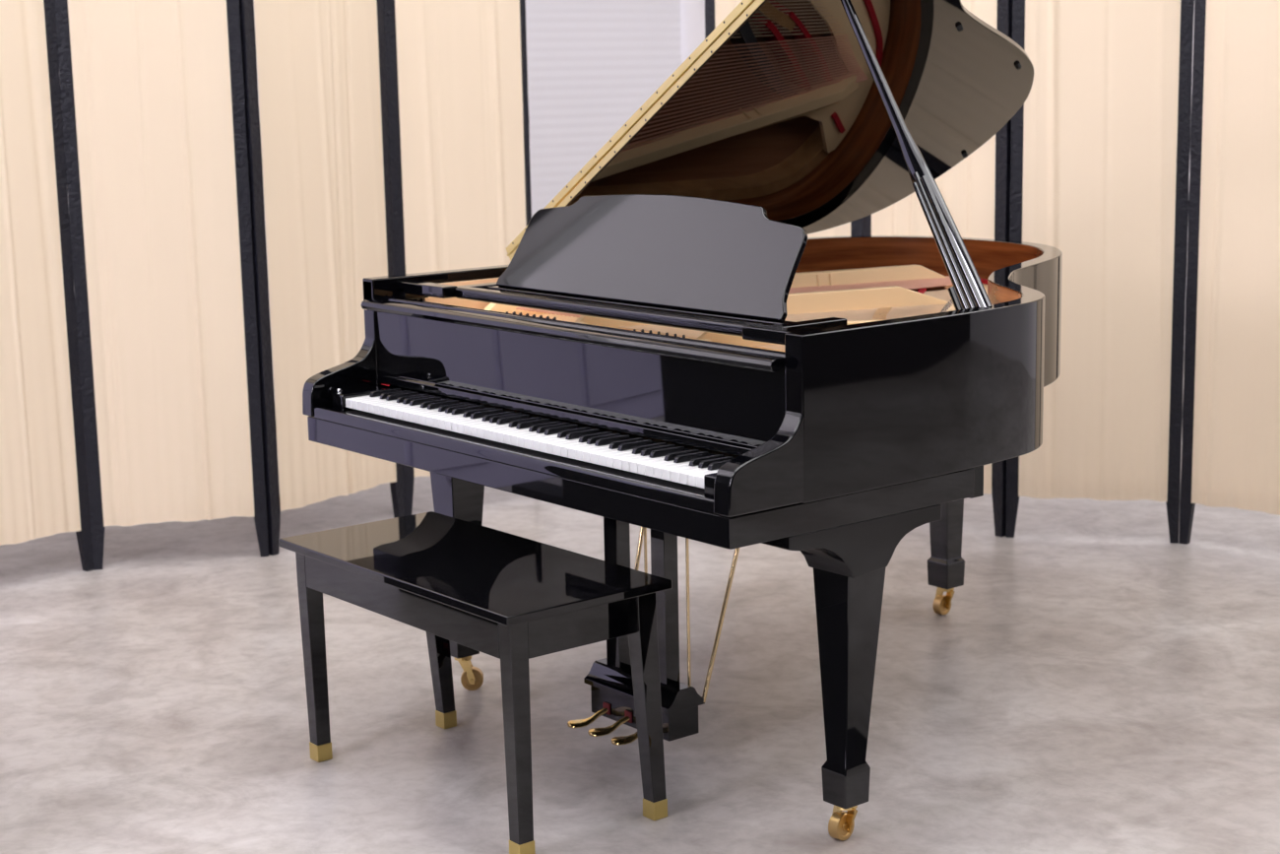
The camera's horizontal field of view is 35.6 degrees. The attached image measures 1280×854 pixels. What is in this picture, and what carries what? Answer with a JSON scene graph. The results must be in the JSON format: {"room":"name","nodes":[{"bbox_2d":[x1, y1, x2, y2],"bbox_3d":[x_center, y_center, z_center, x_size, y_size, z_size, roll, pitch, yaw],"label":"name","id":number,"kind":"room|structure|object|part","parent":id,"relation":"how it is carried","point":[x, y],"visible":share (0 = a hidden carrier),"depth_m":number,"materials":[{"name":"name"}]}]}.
{"room":"music room","nodes":[
{"label":"music room","id":0,"kind":"room"},
{"bbox_2d":[59,0,704,393],"bbox_3d":[-2.549,-1.787,7.374,11.200,3.900,0.150,-9,13,-38],"label":"wall","id":1,"kind":"structure","parent":0,"point":[692,12],"depth_m":9.54,"materials":[{"name":"white paint"}]},
{"bbox_2d":[525,0,681,217],"bbox_3d":[-0.211,-1.601,9.177,1.070,2.415,0.070,-9,13,-38],"label":"window blind","id":2,"kind":"object","parent":1,"relation":"attached to","point":[593,64],"visible":0.23,"depth_m":9.15,"materials":[{"name":"white fabric"}]},
{"bbox_2d":[0,349,1279,853],"bbox_3d":[0.336,0.747,4.255,11.400,0.100,9.100,-9,13,-38],"label":"floor","id":3,"kind":"structure","parent":0,"point":[1093,681],"depth_m":4.58,"materials":[{"name":"concrete"}]},
{"bbox_2d":[0,0,531,571],"bbox_3d":[-1.192,-0.824,5.989,2.102,2.440,0.222,-9,13,-36],"label":"folding screen","id":4,"kind":"object","parent":3,"relation":"on","point":[140,392],"visible":0.81,"depth_m":5.93,"materials":[{"name":"beige fabric"}]},
{"bbox_3d":[-1.839,-0.787,5.550,0.013,2.292,0.462,8,14,43],"label":"cloth panel","id":5,"kind":"part","parent":4,"relation":"part of","materials":[{"name":"beige fabric"}]},
{"bbox_3d":[-1.680,-0.771,5.749,0.028,2.440,0.042,9,14,43],"label":"post","id":6,"kind":"part","parent":4,"relation":"part of","materials":[{"name":"black paint"}]},
{"bbox_3d":[-1.642,-0.776,5.771,0.042,2.440,0.028,-4,10,-14],"label":"post","id":7,"kind":"part","parent":4,"relation":"part of","materials":[{"name":"black paint"}]},
{"bbox_3d":[-1.407,-0.840,5.799,0.443,2.292,0.016,-4,10,-13],"label":"cloth panel","id":8,"kind":"part","parent":4,"relation":"part of","materials":[{"name":"beige fabric"}]},
{"bbox_3d":[-1.180,-0.806,5.886,0.042,2.440,0.028,-4,10,-14],"label":"post","id":9,"kind":"part","parent":4,"relation":"part of","materials":[{"name":"black paint"}]},
{"bbox_3d":[-1.145,-0.811,5.910,0.028,2.440,0.042,6,12,34],"label":"post","id":10,"kind":"part","parent":4,"relation":"part of","materials":[{"name":"black paint"}]},
{"bbox_3d":[-0.969,-0.906,6.118,0.017,2.292,0.532,6,12,33],"label":"cloth panel","id":11,"kind":"part","parent":4,"relation":"part of","materials":[{"name":"beige fabric"}]},
{"bbox_3d":[-0.823,-0.899,6.367,0.028,2.440,0.042,6,12,34],"label":"post","id":12,"kind":"part","parent":4,"relation":"part of","materials":[{"name":"black paint"}]},
{"bbox_3d":[-0.790,-0.905,6.397,0.042,2.440,0.028,-7,12,-29],"label":"post","id":13,"kind":"part","parent":4,"relation":"part of","materials":[{"name":"black paint"}]},
{"bbox_3d":[-0.574,-0.980,6.484,0.441,2.292,0.013,-7,12,-29],"label":"cloth panel","id":14,"kind":"part","parent":4,"relation":"part of","materials":[{"name":"beige fabric"}]},
{"bbox_3d":[-0.379,-0.955,6.628,0.016,2.440,0.028,-7,12,-29],"label":"post","id":15,"kind":"part","parent":4,"relation":"part of","materials":[{"name":"black metal"}]},
{"bbox_2d":[278,511,672,853],"bbox_3d":[-0.345,0.501,4.042,0.386,0.484,0.835,-9,13,-38],"label":"piano bench","id":16,"kind":"object","parent":3,"relation":"on","point":[514,600],"visible":1,"depth_m":3.86,"materials":[{"name":"black paint"}]},
{"bbox_3d":[-0.694,0.465,4.234,0.041,0.430,0.040,-9,13,-38],"label":"leg","id":17,"kind":"part","parent":16,"relation":"part of","materials":[{"name":"black paint"}]},
{"bbox_3d":[-0.455,0.426,4.424,0.065,0.430,0.040,-9,13,-38],"label":"leg","id":18,"kind":"part","parent":16,"relation":"part of","materials":[{"name":"black paint"}]},
{"bbox_3d":[-0.226,0.558,3.663,0.041,0.430,0.038,-9,13,-38],"label":"leg","id":19,"kind":"part","parent":16,"relation":"part of","materials":[{"name":"black paint"}]},
{"bbox_3d":[0.013,0.519,3.853,0.065,0.430,0.038,-9,13,-38],"label":"leg","id":20,"kind":"part","parent":16,"relation":"part of","materials":[{"name":"black paint"}]},
{"bbox_2d":[302,0,1062,840],"bbox_3d":[0.406,-0.272,4.492,1.866,1.818,1.488,-9,13,-38],"label":"grand piano","id":21,"kind":"object","parent":3,"relation":"on","point":[666,346],"visible":1,"depth_m":4.11,"materials":[{"name":"black paint"}]},
{"bbox_3d":[-0.520,-0.309,4.578,0.065,0.027,0.026,-9,13,-38],"label":"slide rail","id":22,"kind":"part","parent":21,"relation":"part of","materials":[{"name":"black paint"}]},
{"bbox_3d":[-0.425,0.307,4.721,0.104,0.460,0.103,-9,13,-38],"label":"leg","id":23,"kind":"part","parent":21,"relation":"part of","materials":[{"name":"black paint"}]},
{"bbox_3d":[-0.173,0.035,4.048,0.266,0.016,1.300,-9,13,-38],"label":"key frame","id":24,"kind":"part","parent":21,"relation":"part of","materials":[{"name":"white plastic"}]},
{"bbox_2d":[454,286,763,336],"bbox_3d":[-0.090,-0.239,4.071,0.036,0.025,0.990,-9,13,-38],"label":"shelf","id":25,"kind":"object","parent":21,"relation":"attached to","point":[632,314],"depth_m":4.02,"materials":[{"name":"black paint"}]},
{"bbox_3d":[-0.021,-0.248,4.126,0.033,0.018,0.990,-9,13,-38],"label":"shelf rail","id":26,"kind":"part","parent":21,"relation":"part of","materials":[{"name":"black paint"}]},
{"bbox_3d":[0.007,0.551,4.290,0.102,0.045,0.288,-9,13,-38],"label":"lyre moulding","id":27,"kind":"part","parent":21,"relation":"part of","materials":[{"name":"black paint"}]},
{"bbox_3d":[0.013,0.302,4.307,0.007,0.493,0.007,-3,10,-9],"label":"pedal rod","id":28,"kind":"part","parent":21,"relation":"part of","materials":[{"name":"gold metal"}]},
{"bbox_3d":[0.100,0.320,4.200,0.007,0.493,0.007,-3,10,-9],"label":"pedal rod","id":29,"kind":"part","parent":21,"relation":"part of","materials":[{"name":"gold metal"}]},
{"bbox_3d":[0.496,-0.245,4.550,1.463,0.014,1.336,-9,13,-38],"label":"iron plate","id":30,"kind":"part","parent":21,"relation":"part of","materials":[{"name":"brown metal"}]},
{"bbox_3d":[0.562,-0.799,4.670,1.270,0.814,1.258,-9,13,-38],"label":"lid","id":31,"kind":"part","parent":21,"relation":"part of","materials":[{"name":"black paint"}]},
{"bbox_3d":[0.388,0.470,3.723,0.112,0.460,0.101,-9,13,-38],"label":"leg","id":32,"kind":"part","parent":21,"relation":"part of","materials":[{"name":"black paint"}]},
{"bbox_3d":[0.803,0.113,5.229,0.093,0.615,0.093,-9,13,-38],"label":"leg","id":33,"kind":"part","parent":21,"relation":"part of","materials":[{"name":"black paint"}]},
{"bbox_3d":[0.595,-0.346,3.837,0.018,0.272,0.188,-9,13,-38],"label":"prop rail","id":34,"kind":"part","parent":21,"relation":"part of","materials":[{"name":"black paint"}]},
{"bbox_2d":[704,0,1279,544],"bbox_3d":[1.376,-0.858,5.892,2.632,2.440,0.185,4,11,27],"label":"folding screen","id":35,"kind":"object","parent":3,"relation":"on","point":[1093,165],"visible":0.43,"depth_m":5.88,"materials":[{"name":"beige fabric"}]},
{"bbox_3d":[0.240,-0.946,6.506,0.042,2.440,0.028,3,11,21],"label":"post","id":36,"kind":"part","parent":35,"relation":"part of","materials":[{"name":"black metal"}]},
{"bbox_3d":[0.456,-0.984,6.388,0.451,2.292,0.017,3,11,22],"label":"cloth panel","id":37,"kind":"part","parent":35,"relation":"part of","materials":[{"name":"beige fabric"}]},
{"bbox_3d":[0.690,-0.923,6.329,0.042,2.440,0.028,3,11,21],"label":"post","id":38,"kind":"part","parent":35,"relation":"part of","materials":[{"name":"black metal"}]},
{"bbox_3d":[0.728,-0.919,6.305,0.042,2.440,0.028,9,14,44],"label":"post","id":39,"kind":"part","parent":35,"relation":"part of","materials":[{"name":"black metal"}]},
{"bbox_3d":[0.891,-0.942,6.107,0.467,2.292,0.024,8,14,42],"label":"cloth panel","id":40,"kind":"part","parent":35,"relation":"part of","materials":[{"name":"beige fabric"}]},
{"bbox_3d":[1.086,-0.865,5.959,0.042,2.440,0.028,9,14,44],"label":"post","id":41,"kind":"part","parent":35,"relation":"part of","materials":[{"name":"black paint"}]},
{"bbox_3d":[1.125,-0.861,5.938,0.042,2.440,0.028,1,10,13],"label":"post","id":42,"kind":"part","parent":35,"relation":"part of","materials":[{"name":"black paint"}]},
{"bbox_3d":[1.350,-0.905,5.852,0.441,2.292,0.013,1,10,14],"label":"cloth panel","id":43,"kind":"part","parent":35,"relation":"part of","materials":[{"name":"beige fabric"}]},
{"bbox_3d":[1.587,-0.851,5.828,0.042,2.440,0.028,1,10,13],"label":"post","id":44,"kind":"part","parent":35,"relation":"part of","materials":[{"name":"black paint"}]},
{"bbox_3d":[1.628,-0.848,5.808,0.042,2.440,0.028,7,13,38],"label":"post","id":45,"kind":"part","parent":35,"relation":"part of","materials":[{"name":"black paint"}]},
{"bbox_3d":[1.811,-0.874,5.628,0.471,2.292,0.013,7,13,38],"label":"cloth panel","id":46,"kind":"part","parent":35,"relation":"part of","materials":[{"name":"beige fabric"}]},
{"bbox_2d":[994,11,1194,327],"bbox_3d":[4.708,-1.937,7.399,0.150,3.900,8.900,-9,13,-38],"label":"wall","id":47,"kind":"structure","parent":0,"point":[1193,12],"depth_m":9.90,"materials":[{"name":"white paint"}]}
]}

